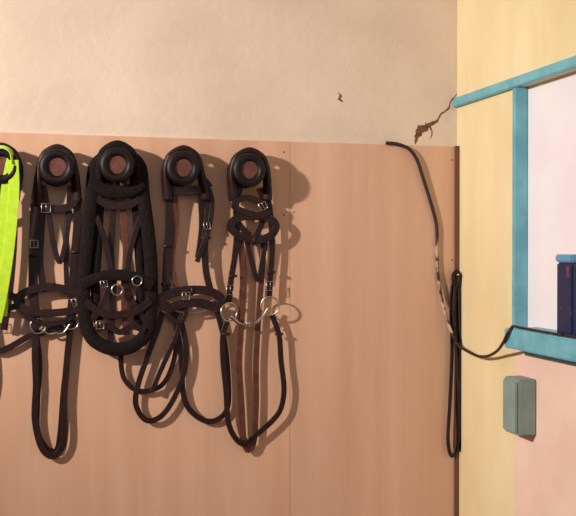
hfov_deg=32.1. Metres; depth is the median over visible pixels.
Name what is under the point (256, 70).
wall
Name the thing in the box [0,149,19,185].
rack
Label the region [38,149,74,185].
rack
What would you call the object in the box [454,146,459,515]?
trim
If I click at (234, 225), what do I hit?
bridle
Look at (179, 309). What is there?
bridle
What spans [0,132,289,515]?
plywood panel
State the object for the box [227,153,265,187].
rack
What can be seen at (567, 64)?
trim
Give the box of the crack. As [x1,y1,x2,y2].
[338,93,456,143]
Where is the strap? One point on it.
(9, 195)
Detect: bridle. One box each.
[0,142,76,353]
[13,144,81,459]
[76,140,179,393]
[133,145,230,423]
[220,147,286,452]
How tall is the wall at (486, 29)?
2.750 m
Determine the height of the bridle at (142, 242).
0.843 m
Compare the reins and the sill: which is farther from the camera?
the reins
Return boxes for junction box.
[503,375,535,435]
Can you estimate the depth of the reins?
3.63 m
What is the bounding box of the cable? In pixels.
[385,141,575,357]
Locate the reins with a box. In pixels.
[446,269,461,457]
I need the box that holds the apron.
[523,351,575,364]
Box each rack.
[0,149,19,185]
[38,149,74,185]
[99,147,134,183]
[166,151,199,186]
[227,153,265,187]
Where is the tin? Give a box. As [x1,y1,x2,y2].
[556,254,575,335]
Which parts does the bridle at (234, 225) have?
buckle frame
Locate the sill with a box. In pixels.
[505,327,575,361]
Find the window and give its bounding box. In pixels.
[512,72,575,329]
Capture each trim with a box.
[453,55,575,106]
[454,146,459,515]
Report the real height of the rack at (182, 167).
0.115 m
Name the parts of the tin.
lid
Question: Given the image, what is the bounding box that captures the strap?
[0,145,19,322]
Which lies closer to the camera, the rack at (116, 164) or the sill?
the sill
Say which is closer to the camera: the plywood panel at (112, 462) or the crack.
the plywood panel at (112, 462)
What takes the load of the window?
in the wall at (545, 462)
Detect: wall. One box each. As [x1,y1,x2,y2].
[0,0,456,146]
[457,0,515,515]
[515,0,575,515]
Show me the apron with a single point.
(527, 353)
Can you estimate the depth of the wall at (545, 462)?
3.03 m
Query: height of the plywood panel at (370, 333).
1.842 m
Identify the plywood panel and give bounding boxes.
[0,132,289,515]
[290,142,454,515]
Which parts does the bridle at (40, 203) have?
buckle frame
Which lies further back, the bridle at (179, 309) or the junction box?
the bridle at (179, 309)
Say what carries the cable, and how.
hanging from the plywood panel at (370, 333)
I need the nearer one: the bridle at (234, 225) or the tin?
the tin

